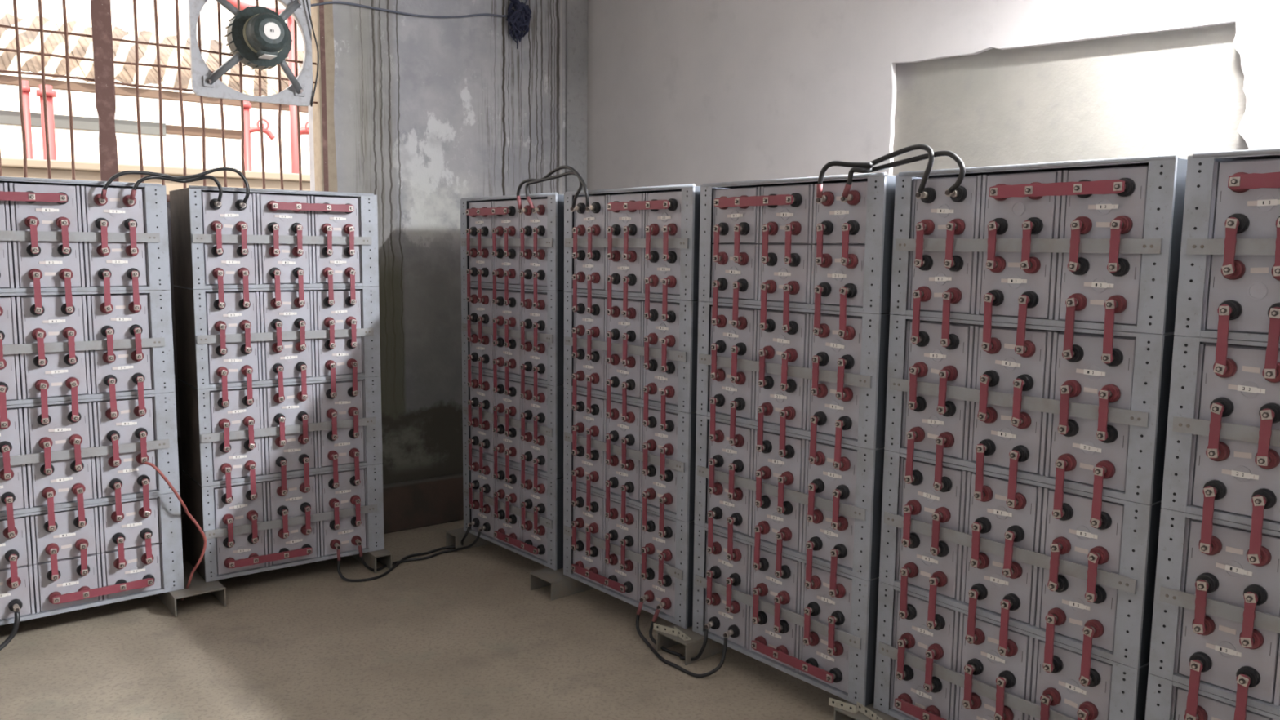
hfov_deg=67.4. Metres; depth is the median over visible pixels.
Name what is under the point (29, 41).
awning
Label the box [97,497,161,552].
cell
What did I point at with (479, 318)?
strap
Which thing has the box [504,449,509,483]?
strap
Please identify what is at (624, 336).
strap
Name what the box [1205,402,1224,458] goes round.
strap
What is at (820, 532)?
cell
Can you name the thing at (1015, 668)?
cell
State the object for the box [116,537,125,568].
strap
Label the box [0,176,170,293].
frame
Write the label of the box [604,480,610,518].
strap
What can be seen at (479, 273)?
strap
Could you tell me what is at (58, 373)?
cell
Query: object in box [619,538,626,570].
strap
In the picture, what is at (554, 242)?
frame
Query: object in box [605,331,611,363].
strap
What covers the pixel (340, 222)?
cell
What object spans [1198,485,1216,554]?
strap
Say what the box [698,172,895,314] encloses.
frame
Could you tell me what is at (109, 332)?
strap
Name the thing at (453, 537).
channel
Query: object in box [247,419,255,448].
strap
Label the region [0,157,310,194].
wall
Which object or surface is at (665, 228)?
strap
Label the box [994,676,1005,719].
strap
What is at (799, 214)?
cell
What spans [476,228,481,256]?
strap
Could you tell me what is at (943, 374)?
strap
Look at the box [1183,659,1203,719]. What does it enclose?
strap
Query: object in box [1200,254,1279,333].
cell
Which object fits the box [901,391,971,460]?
cell
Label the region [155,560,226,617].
channel
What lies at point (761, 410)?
strap
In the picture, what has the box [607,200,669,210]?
bar
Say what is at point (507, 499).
strap
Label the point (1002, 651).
strap
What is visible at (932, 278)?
cell
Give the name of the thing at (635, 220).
cell
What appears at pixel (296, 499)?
cell
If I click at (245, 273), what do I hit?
strap
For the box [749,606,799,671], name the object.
cell
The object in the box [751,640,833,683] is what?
bar
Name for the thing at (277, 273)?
strap
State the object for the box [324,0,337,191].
trim
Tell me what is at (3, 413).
strap
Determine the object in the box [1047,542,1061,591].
strap
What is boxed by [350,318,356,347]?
strap
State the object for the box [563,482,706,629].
frame
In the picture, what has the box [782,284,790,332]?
strap
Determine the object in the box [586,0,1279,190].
wall
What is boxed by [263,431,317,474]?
cell
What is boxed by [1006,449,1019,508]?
strap
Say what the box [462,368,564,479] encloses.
frame
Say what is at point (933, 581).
strap
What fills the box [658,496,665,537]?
strap
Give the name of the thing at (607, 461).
strap
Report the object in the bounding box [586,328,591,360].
strap
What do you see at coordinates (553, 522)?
frame
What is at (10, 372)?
cell
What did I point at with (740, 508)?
cell
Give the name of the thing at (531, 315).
cell
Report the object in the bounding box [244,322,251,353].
strap
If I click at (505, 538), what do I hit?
bar
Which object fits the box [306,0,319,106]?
power cable
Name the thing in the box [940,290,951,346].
strap
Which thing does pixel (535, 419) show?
strap
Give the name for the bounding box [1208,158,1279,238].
cell
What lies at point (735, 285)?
strap
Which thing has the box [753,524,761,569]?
strap
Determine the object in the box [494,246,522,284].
cell
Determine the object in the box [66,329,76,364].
strap
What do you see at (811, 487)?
strap
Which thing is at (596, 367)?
cell
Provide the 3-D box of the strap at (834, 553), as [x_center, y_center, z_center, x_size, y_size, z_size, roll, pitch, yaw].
[0.737,0.816,3.674,0.019,0.191,0.034,-5,9,-40]
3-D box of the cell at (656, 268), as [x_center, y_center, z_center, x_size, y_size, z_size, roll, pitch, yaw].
[0.260,-0.426,4.487,0.478,0.231,0.270,-5,9,-40]
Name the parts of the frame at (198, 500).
panel, rail, rail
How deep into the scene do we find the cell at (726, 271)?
4.01 m
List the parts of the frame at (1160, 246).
panel, rail, rail, panel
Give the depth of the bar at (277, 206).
5.02 m
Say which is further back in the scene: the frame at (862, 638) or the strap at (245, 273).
the strap at (245, 273)
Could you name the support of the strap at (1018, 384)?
attached to the cell at (1002, 364)
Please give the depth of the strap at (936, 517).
3.34 m
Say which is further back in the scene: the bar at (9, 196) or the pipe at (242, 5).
the pipe at (242, 5)
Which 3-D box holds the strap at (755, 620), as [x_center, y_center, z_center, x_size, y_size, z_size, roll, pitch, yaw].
[0.479,1.026,4.003,0.019,0.156,0.034,-5,9,-40]
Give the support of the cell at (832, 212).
on the cell at (831, 275)
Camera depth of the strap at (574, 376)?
4.86 m
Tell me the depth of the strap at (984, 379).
3.16 m
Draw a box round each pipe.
[22,80,33,159]
[35,84,56,159]
[226,0,291,17]
[243,100,275,170]
[286,15,308,173]
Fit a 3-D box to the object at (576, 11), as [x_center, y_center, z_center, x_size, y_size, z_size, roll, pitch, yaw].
[-0.452,-0.846,6.786,0.172,3.750,0.025,-4,8,-37]
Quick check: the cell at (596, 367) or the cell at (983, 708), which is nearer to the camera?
the cell at (983, 708)
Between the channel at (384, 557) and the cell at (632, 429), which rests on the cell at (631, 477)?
the cell at (632, 429)
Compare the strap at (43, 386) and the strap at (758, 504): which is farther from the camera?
the strap at (43, 386)
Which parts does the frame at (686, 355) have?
panel, rail, rail, panel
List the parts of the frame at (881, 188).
panel, rail, rail, panel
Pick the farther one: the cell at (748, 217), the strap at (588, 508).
the strap at (588, 508)
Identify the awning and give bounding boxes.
[0,11,308,139]
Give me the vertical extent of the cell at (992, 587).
0.231 m
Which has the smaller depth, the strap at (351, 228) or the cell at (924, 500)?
the cell at (924, 500)
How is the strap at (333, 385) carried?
attached to the cell at (344, 404)
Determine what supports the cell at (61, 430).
on the cell at (64, 481)
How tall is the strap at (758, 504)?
0.156 m
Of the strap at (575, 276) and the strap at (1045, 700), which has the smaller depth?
the strap at (1045, 700)
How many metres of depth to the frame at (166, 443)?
4.65 m
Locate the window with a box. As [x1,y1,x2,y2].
[0,0,328,202]
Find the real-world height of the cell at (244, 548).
0.231 m
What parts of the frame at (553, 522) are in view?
panel, rail, rail, panel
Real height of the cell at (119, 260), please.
0.231 m
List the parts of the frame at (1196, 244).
rail, rail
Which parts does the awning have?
edge rail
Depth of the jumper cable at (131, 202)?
4.61 m
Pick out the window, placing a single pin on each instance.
(100, 10)
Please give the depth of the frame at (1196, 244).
2.65 m
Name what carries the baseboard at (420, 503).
attached to the wall at (430, 114)
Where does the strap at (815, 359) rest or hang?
attached to the cell at (829, 347)
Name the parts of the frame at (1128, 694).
panel, rail, rail, panel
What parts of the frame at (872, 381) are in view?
panel, rail, rail, panel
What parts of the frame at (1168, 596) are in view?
rail, rail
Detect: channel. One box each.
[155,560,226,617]
[350,547,392,573]
[445,527,493,551]
[529,567,594,600]
[656,624,731,665]
[833,700,898,719]
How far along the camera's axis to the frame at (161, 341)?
4.61 m
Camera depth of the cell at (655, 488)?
4.47 m
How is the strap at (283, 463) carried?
attached to the cell at (295, 450)
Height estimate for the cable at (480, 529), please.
0.188 m
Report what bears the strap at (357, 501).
attached to the cell at (348, 491)
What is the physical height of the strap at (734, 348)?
0.156 m
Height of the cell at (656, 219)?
0.231 m
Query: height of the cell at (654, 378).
0.231 m
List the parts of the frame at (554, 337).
panel, rail, rail, panel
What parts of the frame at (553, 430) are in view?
panel, rail, rail, panel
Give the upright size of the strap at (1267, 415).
0.156 m
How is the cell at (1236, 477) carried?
on the frame at (1182, 424)
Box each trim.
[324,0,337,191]
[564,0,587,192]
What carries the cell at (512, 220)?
on the cell at (512, 263)
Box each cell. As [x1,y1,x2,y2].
[0,182,10,231]
[0,240,13,288]
[0,295,17,344]
[0,354,21,399]
[0,407,24,457]
[0,464,28,511]
[0,515,31,569]
[0,564,35,619]
[7,182,81,231]
[11,240,84,288]
[12,293,88,344]
[18,350,91,399]
[21,401,93,454]
[25,456,97,507]
[28,506,99,564]
[31,553,102,613]
[79,186,146,232]
[80,293,151,341]
[82,241,149,287]
[88,346,154,394]
[90,396,156,447]
[94,448,159,497]
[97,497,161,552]
[99,542,164,599]
[200,191,257,235]
[203,242,258,284]
[205,290,260,334]
[207,341,262,383]
[209,386,263,433]
[211,436,265,480]
[213,481,266,528]
[215,529,268,574]
[254,289,313,332]
[255,193,311,235]
[257,243,312,284]
[260,338,315,380]
[261,382,315,427]
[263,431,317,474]
[265,474,319,520]
[266,521,319,565]
[308,288,363,330]
[310,195,361,236]
[311,244,362,283]
[313,379,365,422]
[314,336,364,376]
[316,426,366,467]
[317,467,367,512]
[319,513,368,556]
[468,200,493,238]
[468,245,494,283]
[469,288,498,327]
[469,331,494,369]
[470,372,495,413]
[470,416,495,454]
[471,454,495,498]
[471,498,496,539]
[493,199,521,238]
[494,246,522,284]
[494,289,522,330]
[494,335,522,375]
[495,377,522,420]
[495,422,522,463]
[495,462,522,508]
[496,507,523,551]
[521,198,546,238]
[521,246,546,286]
[522,291,546,333]
[522,339,546,379]
[522,382,546,426]
[522,430,546,471]
[522,471,546,518]
[522,518,546,560]
[573,195,608,238]
[573,247,608,290]
[573,295,607,342]
[573,346,607,391]
[573,393,606,442]
[573,444,606,490]
[573,488,605,541]
[573,538,605,586]
[605,499,641,554]
[605,551,641,602]
[606,351,644,399]
[606,400,644,451]
[606,453,642,502]
[607,247,644,293]
[607,297,653,346]
[608,192,645,238]
[640,566,675,617]
[641,510,675,567]
[642,407,677,461]
[642,461,676,512]
[643,356,679,404]
[644,191,681,238]
[644,248,680,295]
[644,301,679,351]
[704,588,750,648]
[705,530,751,595]
[706,478,753,536]
[707,419,755,479]
[708,364,755,420]
[710,305,760,360]
[711,186,762,244]
[711,244,759,300]
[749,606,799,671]
[750,546,802,614]
[751,490,804,552]
[753,429,807,493]
[755,371,808,430]
[756,309,814,368]
[758,244,814,303]
[760,183,839,244]
[799,626,849,693]
[800,562,852,633]
[802,504,854,568]
[804,440,857,506]
[806,379,859,439]
[808,313,862,374]
[810,244,865,306]
[812,181,867,244]
[889,658,956,719]
[892,590,959,672]
[895,527,964,600]
[897,457,968,533]
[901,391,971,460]
[903,320,980,388]
[906,250,978,314]
[910,174,982,238]
[955,685,1030,719]
[957,612,1035,702]
[960,546,1039,625]
[964,471,1044,553]
[968,401,1048,475]
[972,324,1060,399]
[975,251,1058,319]
[979,170,1063,238]
[1030,715,1039,719]
[1031,638,1145,719]
[1035,567,1118,651]
[1040,487,1124,574]
[1044,413,1129,491]
[1049,331,1136,409]
[1054,253,1142,324]
[1059,165,1148,238]
[1169,685,1275,719]
[1173,606,1279,706]
[1180,517,1279,617]
[1186,434,1279,522]
[1194,342,1279,430]
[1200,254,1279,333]
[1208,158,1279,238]
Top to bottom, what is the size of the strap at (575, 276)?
0.191 m
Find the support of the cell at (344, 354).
on the frame at (193, 339)
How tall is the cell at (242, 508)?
0.231 m
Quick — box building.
[0,0,310,173]
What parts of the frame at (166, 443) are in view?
rail, rail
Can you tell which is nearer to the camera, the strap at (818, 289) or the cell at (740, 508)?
the strap at (818, 289)
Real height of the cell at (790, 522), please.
0.231 m
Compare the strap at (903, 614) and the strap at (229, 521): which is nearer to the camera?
the strap at (903, 614)
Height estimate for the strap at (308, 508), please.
0.156 m
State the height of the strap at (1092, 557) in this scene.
0.156 m
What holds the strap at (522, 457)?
attached to the cell at (531, 451)
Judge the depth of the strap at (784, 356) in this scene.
3.80 m
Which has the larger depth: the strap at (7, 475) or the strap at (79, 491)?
the strap at (79, 491)
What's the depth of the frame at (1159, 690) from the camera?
2.80 m
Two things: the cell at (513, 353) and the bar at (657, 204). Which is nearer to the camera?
the bar at (657, 204)
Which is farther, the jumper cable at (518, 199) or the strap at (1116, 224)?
the jumper cable at (518, 199)
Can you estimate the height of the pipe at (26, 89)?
3.020 m
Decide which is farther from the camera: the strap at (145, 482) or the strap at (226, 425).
the strap at (226, 425)
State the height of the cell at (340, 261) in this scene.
0.231 m
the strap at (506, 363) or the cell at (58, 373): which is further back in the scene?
the strap at (506, 363)
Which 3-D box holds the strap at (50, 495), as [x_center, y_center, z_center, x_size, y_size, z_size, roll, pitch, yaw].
[-2.691,0.694,4.389,0.033,0.191,0.019,-5,9,-39]
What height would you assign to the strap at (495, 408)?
0.156 m
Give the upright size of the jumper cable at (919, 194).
0.191 m
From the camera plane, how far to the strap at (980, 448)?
3.19 m
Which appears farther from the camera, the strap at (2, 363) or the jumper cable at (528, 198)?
the jumper cable at (528, 198)
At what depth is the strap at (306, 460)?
5.14 m
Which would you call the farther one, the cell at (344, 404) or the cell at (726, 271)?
the cell at (344, 404)
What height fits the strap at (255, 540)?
0.156 m
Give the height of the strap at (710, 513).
0.191 m
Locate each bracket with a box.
[653,622,678,636]
[674,626,691,640]
[828,697,858,713]
[856,702,883,719]
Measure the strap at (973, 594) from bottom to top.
0.191 m
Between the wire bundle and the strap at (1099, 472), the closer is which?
the strap at (1099, 472)
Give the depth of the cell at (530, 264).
5.13 m
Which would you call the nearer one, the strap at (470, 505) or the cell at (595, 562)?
the cell at (595, 562)
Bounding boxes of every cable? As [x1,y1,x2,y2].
[0,606,20,650]
[99,167,249,207]
[128,175,222,206]
[144,461,206,600]
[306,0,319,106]
[335,522,471,582]
[356,527,482,571]
[515,164,590,213]
[524,171,582,213]
[635,596,728,677]
[648,604,710,661]
[815,143,933,203]
[840,150,965,202]
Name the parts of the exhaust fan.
arm, arm, motor, rating plate, arm, arm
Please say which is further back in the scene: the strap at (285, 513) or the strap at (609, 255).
the strap at (285, 513)
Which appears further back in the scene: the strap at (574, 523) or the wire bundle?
the wire bundle
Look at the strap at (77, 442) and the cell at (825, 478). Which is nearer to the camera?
the cell at (825, 478)
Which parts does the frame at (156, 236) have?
rail, rail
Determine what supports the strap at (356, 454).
attached to the cell at (348, 491)
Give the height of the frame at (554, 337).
0.498 m
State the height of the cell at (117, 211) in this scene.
0.231 m
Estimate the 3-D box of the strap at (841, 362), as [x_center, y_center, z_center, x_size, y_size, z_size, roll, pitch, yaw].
[0.745,0.071,3.587,0.019,0.156,0.035,-5,9,-40]
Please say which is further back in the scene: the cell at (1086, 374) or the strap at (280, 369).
the strap at (280, 369)
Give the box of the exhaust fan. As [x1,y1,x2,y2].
[187,0,313,106]
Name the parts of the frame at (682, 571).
panel, rail, rail, panel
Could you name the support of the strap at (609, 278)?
attached to the cell at (633, 324)
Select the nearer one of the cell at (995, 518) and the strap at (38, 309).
the cell at (995, 518)
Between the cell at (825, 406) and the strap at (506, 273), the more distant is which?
the strap at (506, 273)
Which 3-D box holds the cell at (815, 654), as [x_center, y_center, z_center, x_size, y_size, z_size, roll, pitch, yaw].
[0.886,1.158,3.923,0.478,0.231,0.270,-5,9,-40]
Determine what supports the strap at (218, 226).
attached to the cell at (230, 214)
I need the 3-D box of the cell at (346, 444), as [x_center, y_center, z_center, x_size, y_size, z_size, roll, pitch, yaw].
[-1.758,0.445,5.453,0.270,0.231,0.478,-4,8,-37]
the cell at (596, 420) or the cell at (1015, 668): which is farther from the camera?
the cell at (596, 420)
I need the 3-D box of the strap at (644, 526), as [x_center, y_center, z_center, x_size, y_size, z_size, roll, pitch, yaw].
[0.018,0.711,4.502,0.019,0.191,0.035,-5,9,-40]
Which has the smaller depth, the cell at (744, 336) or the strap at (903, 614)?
the strap at (903, 614)
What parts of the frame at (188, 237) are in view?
panel, rail, rail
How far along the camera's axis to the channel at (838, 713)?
3.62 m
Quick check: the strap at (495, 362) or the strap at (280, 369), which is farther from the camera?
the strap at (495, 362)
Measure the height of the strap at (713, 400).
0.191 m
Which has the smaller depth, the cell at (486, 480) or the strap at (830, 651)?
the strap at (830, 651)
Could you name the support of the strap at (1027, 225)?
attached to the cell at (1044, 212)
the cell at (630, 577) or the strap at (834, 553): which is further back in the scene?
the cell at (630, 577)
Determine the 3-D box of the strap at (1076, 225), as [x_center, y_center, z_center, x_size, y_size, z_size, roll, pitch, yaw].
[1.306,-0.344,2.890,0.019,0.156,0.034,-5,8,-38]
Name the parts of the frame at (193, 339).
panel, rail, rail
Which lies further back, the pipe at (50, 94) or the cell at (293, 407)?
the pipe at (50, 94)
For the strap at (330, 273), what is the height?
0.191 m
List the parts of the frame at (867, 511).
panel, rail, rail, panel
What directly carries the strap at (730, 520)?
attached to the cell at (739, 569)
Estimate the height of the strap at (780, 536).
0.191 m
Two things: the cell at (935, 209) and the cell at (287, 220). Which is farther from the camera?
the cell at (287, 220)
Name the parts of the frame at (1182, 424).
rail, rail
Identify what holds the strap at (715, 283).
attached to the cell at (726, 271)
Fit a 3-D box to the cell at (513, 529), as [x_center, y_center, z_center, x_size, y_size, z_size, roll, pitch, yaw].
[-0.605,0.939,5.642,0.478,0.231,0.270,-5,9,-41]
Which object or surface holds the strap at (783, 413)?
attached to the cell at (792, 466)
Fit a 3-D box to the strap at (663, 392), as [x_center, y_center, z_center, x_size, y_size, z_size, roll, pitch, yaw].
[0.101,0.226,4.353,0.019,0.191,0.035,-5,9,-40]
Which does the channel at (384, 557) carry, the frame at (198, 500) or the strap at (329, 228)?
the frame at (198, 500)
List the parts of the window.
frame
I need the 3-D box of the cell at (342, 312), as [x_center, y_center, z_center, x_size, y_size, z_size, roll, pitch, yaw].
[-1.750,-0.283,5.368,0.270,0.231,0.478,-4,8,-37]
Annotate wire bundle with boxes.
[506,0,531,48]
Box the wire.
[311,0,527,17]
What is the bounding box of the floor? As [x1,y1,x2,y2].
[0,520,847,719]
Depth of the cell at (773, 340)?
3.84 m
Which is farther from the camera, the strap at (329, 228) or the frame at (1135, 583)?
the strap at (329, 228)
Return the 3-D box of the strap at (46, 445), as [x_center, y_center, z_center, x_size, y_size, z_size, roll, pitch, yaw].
[-2.689,0.445,4.360,0.035,0.156,0.019,-5,9,-39]
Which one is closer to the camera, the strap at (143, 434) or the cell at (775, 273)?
the cell at (775, 273)
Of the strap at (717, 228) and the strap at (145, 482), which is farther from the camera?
the strap at (145, 482)
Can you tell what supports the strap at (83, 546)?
attached to the cell at (70, 580)
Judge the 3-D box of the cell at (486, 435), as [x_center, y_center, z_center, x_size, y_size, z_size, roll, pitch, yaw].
[-0.781,0.416,5.791,0.478,0.231,0.270,-5,9,-41]
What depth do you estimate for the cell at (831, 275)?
3.62 m
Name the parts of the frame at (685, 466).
panel, rail, rail, panel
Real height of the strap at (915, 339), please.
0.191 m
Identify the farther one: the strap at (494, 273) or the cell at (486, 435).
the cell at (486, 435)
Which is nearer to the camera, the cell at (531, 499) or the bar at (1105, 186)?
the bar at (1105, 186)
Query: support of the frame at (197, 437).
on the frame at (198, 500)
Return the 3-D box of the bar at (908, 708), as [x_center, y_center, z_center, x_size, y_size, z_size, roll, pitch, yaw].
[1.067,1.281,3.361,0.019,0.041,0.428,-5,8,-38]
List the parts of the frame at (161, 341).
rail, rail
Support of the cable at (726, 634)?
on the floor
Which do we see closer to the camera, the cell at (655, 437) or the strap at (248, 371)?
the cell at (655, 437)
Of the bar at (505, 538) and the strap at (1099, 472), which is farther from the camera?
the bar at (505, 538)
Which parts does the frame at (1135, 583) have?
panel, rail, rail, panel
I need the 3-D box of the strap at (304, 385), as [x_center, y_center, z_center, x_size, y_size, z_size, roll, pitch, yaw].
[-1.777,0.119,5.082,0.034,0.191,0.019,-4,8,-37]
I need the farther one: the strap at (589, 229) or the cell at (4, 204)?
the strap at (589, 229)
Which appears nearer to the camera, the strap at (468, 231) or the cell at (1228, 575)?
the cell at (1228, 575)
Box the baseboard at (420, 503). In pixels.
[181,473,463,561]
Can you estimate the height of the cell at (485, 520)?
0.231 m
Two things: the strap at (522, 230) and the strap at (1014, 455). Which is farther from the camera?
the strap at (522, 230)
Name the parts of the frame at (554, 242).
panel, rail, rail, panel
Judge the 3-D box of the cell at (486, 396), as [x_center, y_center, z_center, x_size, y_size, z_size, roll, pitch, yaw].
[-0.778,0.185,5.764,0.478,0.231,0.270,-5,9,-41]
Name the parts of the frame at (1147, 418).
panel, rail, rail, panel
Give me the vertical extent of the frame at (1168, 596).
0.498 m
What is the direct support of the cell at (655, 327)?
on the cell at (654, 378)
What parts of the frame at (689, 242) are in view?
panel, rail, rail, panel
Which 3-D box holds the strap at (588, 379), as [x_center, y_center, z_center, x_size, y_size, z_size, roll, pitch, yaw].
[-0.258,0.173,4.770,0.019,0.191,0.035,-5,9,-40]
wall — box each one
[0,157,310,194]
[166,0,565,514]
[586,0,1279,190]
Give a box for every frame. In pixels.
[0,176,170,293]
[0,289,175,404]
[0,391,179,516]
[0,491,184,625]
[168,185,378,288]
[173,286,380,389]
[177,375,382,487]
[182,461,384,582]
[460,192,564,290]
[461,284,567,386]
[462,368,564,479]
[462,450,572,570]
[563,388,697,522]
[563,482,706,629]
[564,183,700,300]
[564,292,707,413]
[692,522,895,706]
[694,413,901,581]
[696,301,898,449]
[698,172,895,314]
[873,577,1149,719]
[879,449,1161,669]
[884,314,1182,505]
[889,154,1187,333]
[1144,672,1279,719]
[1148,507,1279,715]
[1160,335,1279,531]
[1173,147,1279,342]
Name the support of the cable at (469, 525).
on the floor
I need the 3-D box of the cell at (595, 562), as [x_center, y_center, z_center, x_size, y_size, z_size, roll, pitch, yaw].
[-0.116,1.011,5.078,0.478,0.231,0.270,-5,9,-40]
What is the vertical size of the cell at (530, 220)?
0.231 m
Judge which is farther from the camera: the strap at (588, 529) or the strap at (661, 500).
the strap at (588, 529)
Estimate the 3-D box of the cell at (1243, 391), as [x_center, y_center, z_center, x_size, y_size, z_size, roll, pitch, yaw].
[1.798,0.068,2.721,0.478,0.231,0.270,-5,9,-40]
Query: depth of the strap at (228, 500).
4.91 m
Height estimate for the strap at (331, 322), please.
0.156 m
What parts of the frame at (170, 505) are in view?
rail, rail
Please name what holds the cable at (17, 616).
attached to the cell at (22, 596)
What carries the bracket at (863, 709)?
on the channel at (838, 713)
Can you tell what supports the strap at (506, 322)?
attached to the cell at (513, 312)
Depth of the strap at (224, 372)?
4.85 m
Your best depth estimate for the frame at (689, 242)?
4.29 m
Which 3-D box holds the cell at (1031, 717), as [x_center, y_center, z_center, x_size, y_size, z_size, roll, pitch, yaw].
[1.521,1.251,3.186,0.478,0.231,0.270,-5,8,-38]
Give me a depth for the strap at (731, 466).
4.06 m
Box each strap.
[0,333,4,368]
[0,385,8,428]
[1,444,12,479]
[4,496,16,537]
[8,554,19,588]
[28,217,39,253]
[31,271,43,314]
[35,331,46,365]
[39,382,49,424]
[43,440,52,475]
[45,490,56,532]
[48,547,59,581]
[60,218,70,253]
[62,271,74,313]
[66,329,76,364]
[70,380,79,421]
[72,437,82,471]
[75,487,86,527]
[79,542,88,575]
[99,219,109,253]
[102,271,111,311]
[105,328,114,361]
[107,377,118,417]
[111,434,120,466]
[113,482,123,521]
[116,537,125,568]
[128,220,137,253]
[130,270,140,311]
[133,327,142,359]
[136,375,146,415]
[138,431,147,462]
[141,478,151,517]
[143,532,153,564]
[214,222,222,254]
[216,270,225,308]
[218,323,226,354]
[220,369,228,407]
[222,422,230,452]
[224,466,232,503]
[226,517,234,547]
[240,223,248,254]
[241,270,249,307]
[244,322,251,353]
[245,368,253,404]
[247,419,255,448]
[248,463,257,499]
[250,514,258,543]
[272,223,279,254]
[273,269,281,306]
[275,321,283,351]
[276,365,284,402]
[278,416,285,445]
[280,459,287,495]
[281,509,288,537]
[296,224,303,254]
[297,269,305,306]
[298,320,306,350]
[300,364,307,399]
[302,414,308,443]
[302,457,310,492]
[304,506,311,534]
[326,225,333,254]
[326,269,334,305]
[328,319,335,348]
[329,362,337,397]
[330,411,337,439]
[332,453,339,488]
[333,502,340,529]
[348,226,355,254]
[349,269,355,304]
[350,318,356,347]
[351,361,358,395]
[352,409,359,437]
[353,451,360,484]
[354,498,361,525]
[465,228,470,255]
[466,268,471,302]
[466,315,471,342]
[466,354,471,386]
[466,400,471,426]
[467,438,472,470]
[467,482,472,508]
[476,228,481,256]
[476,269,481,302]
[477,315,482,343]
[477,356,482,389]
[478,402,483,429]
[478,441,483,474]
[479,486,483,512]
[491,227,496,256]
[491,270,496,304]
[492,317,497,345]
[492,359,497,392]
[493,405,497,433]
[493,446,497,479]
[493,492,497,518]
[503,227,508,256]
[503,271,508,305]
[503,319,508,347]
[504,360,509,395]
[504,408,509,436]
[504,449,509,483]
[504,496,509,523]
[520,227,524,257]
[520,271,524,306]
[520,320,524,350]
[520,364,524,398]
[520,412,524,440]
[520,454,525,488]
[520,502,525,529]
[532,227,537,257]
[533,271,537,308]
[533,322,537,351]
[533,365,537,401]
[533,415,537,444]
[533,457,537,493]
[533,506,537,534]
[571,373,577,410]
[571,425,577,455]
[571,470,577,506]
[571,520,576,550]
[572,226,577,258]
[572,273,577,311]
[572,327,577,358]
[585,474,591,511]
[585,526,591,555]
[586,226,592,258]
[586,274,591,313]
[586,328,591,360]
[586,375,591,413]
[586,428,591,459]
[604,433,610,465]
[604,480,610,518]
[604,533,610,564]
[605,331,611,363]
[605,378,611,417]
[606,226,612,259]
[606,275,612,315]
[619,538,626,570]
[620,484,626,524]
[621,382,626,422]
[621,437,626,469]
[622,226,629,259]
[622,275,628,316]
[622,333,627,365]
[640,546,647,579]
[641,491,647,531]
[642,386,648,426]
[642,442,648,475]
[643,335,649,369]
[644,226,651,260]
[644,277,650,319]
[657,553,664,586]
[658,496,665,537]
[659,388,666,430]
[659,446,665,480]
[660,337,666,372]
[661,278,667,320]
[662,225,668,261]
[706,511,713,553]
[706,569,712,604]
[708,457,715,493]
[709,397,715,440]
[710,342,717,379]
[711,280,719,325]
[712,224,719,262]
[725,577,732,613]
[726,516,733,560]
[728,400,736,445]
[728,463,735,499]
[730,345,737,382]
[731,281,739,327]
[733,224,740,262]
[751,587,759,624]
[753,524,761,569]
[755,405,764,452]
[755,470,762,507]
[758,348,765,386]
[760,282,767,329]
[761,224,768,263]
[773,595,781,633]
[774,532,783,577]
[777,475,785,513]
[778,409,786,457]
[780,351,788,391]
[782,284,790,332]
[783,223,792,264]
[803,606,811,645]
[804,541,813,588]
[806,483,815,522]
[808,415,817,463]
[811,355,819,395]
[813,284,822,335]
[815,223,823,265]
[826,615,835,655]
[828,548,838,597]
[831,488,840,529]
[833,419,843,469]
[835,358,845,399]
[838,286,847,337]
[840,222,849,265]
[895,638,906,679]
[898,567,908,618]
[902,504,911,546]
[904,431,915,484]
[908,365,918,409]
[911,289,921,344]
[914,222,924,267]
[923,649,934,692]
[926,576,937,629]
[929,511,941,555]
[933,435,944,490]
[937,368,948,414]
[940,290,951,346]
[943,221,955,268]
[962,664,973,709]
[965,589,977,644]
[969,522,981,568]
[973,444,985,500]
[977,374,989,421]
[981,293,993,351]
[986,221,997,269]
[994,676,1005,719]
[997,599,1010,656]
[1001,530,1014,577]
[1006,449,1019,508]
[1010,378,1023,426]
[1014,294,1028,355]
[1019,220,1032,270]
[1040,694,1050,719]
[1042,613,1056,672]
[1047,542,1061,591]
[1052,458,1066,519]
[1057,384,1071,434]
[1062,297,1076,359]
[1067,219,1082,271]
[1076,708,1088,719]
[1079,626,1093,686]
[1084,551,1098,602]
[1089,466,1105,528]
[1096,388,1110,440]
[1101,298,1116,363]
[1106,218,1122,272]
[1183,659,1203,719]
[1192,579,1208,634]
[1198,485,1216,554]
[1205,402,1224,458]
[1213,304,1231,374]
[1221,217,1239,275]
[1233,674,1250,719]
[1239,591,1257,648]
[1247,494,1266,564]
[1254,408,1275,466]
[1262,306,1279,379]
[1272,217,1279,277]
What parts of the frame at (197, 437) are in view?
panel, rail, rail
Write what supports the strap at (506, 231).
attached to the cell at (512, 263)
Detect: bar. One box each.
[0,191,67,202]
[52,577,154,604]
[228,546,311,568]
[271,201,354,212]
[465,207,508,215]
[493,531,537,554]
[571,564,625,592]
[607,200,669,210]
[714,194,793,207]
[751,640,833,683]
[894,697,946,719]
[989,179,1124,197]
[1227,171,1279,189]
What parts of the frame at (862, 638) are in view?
panel, rail, rail, panel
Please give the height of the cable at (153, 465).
0.774 m
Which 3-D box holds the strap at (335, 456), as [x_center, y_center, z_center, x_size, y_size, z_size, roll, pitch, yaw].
[-1.657,0.606,5.234,0.034,0.191,0.019,-4,8,-37]
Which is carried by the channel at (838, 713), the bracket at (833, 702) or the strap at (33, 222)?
the bracket at (833, 702)
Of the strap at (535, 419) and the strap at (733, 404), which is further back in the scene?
the strap at (535, 419)
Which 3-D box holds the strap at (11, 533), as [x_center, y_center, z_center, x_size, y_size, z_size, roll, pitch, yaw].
[-2.813,0.704,4.290,0.036,0.191,0.019,-5,9,-39]
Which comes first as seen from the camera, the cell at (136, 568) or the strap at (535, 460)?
the cell at (136, 568)

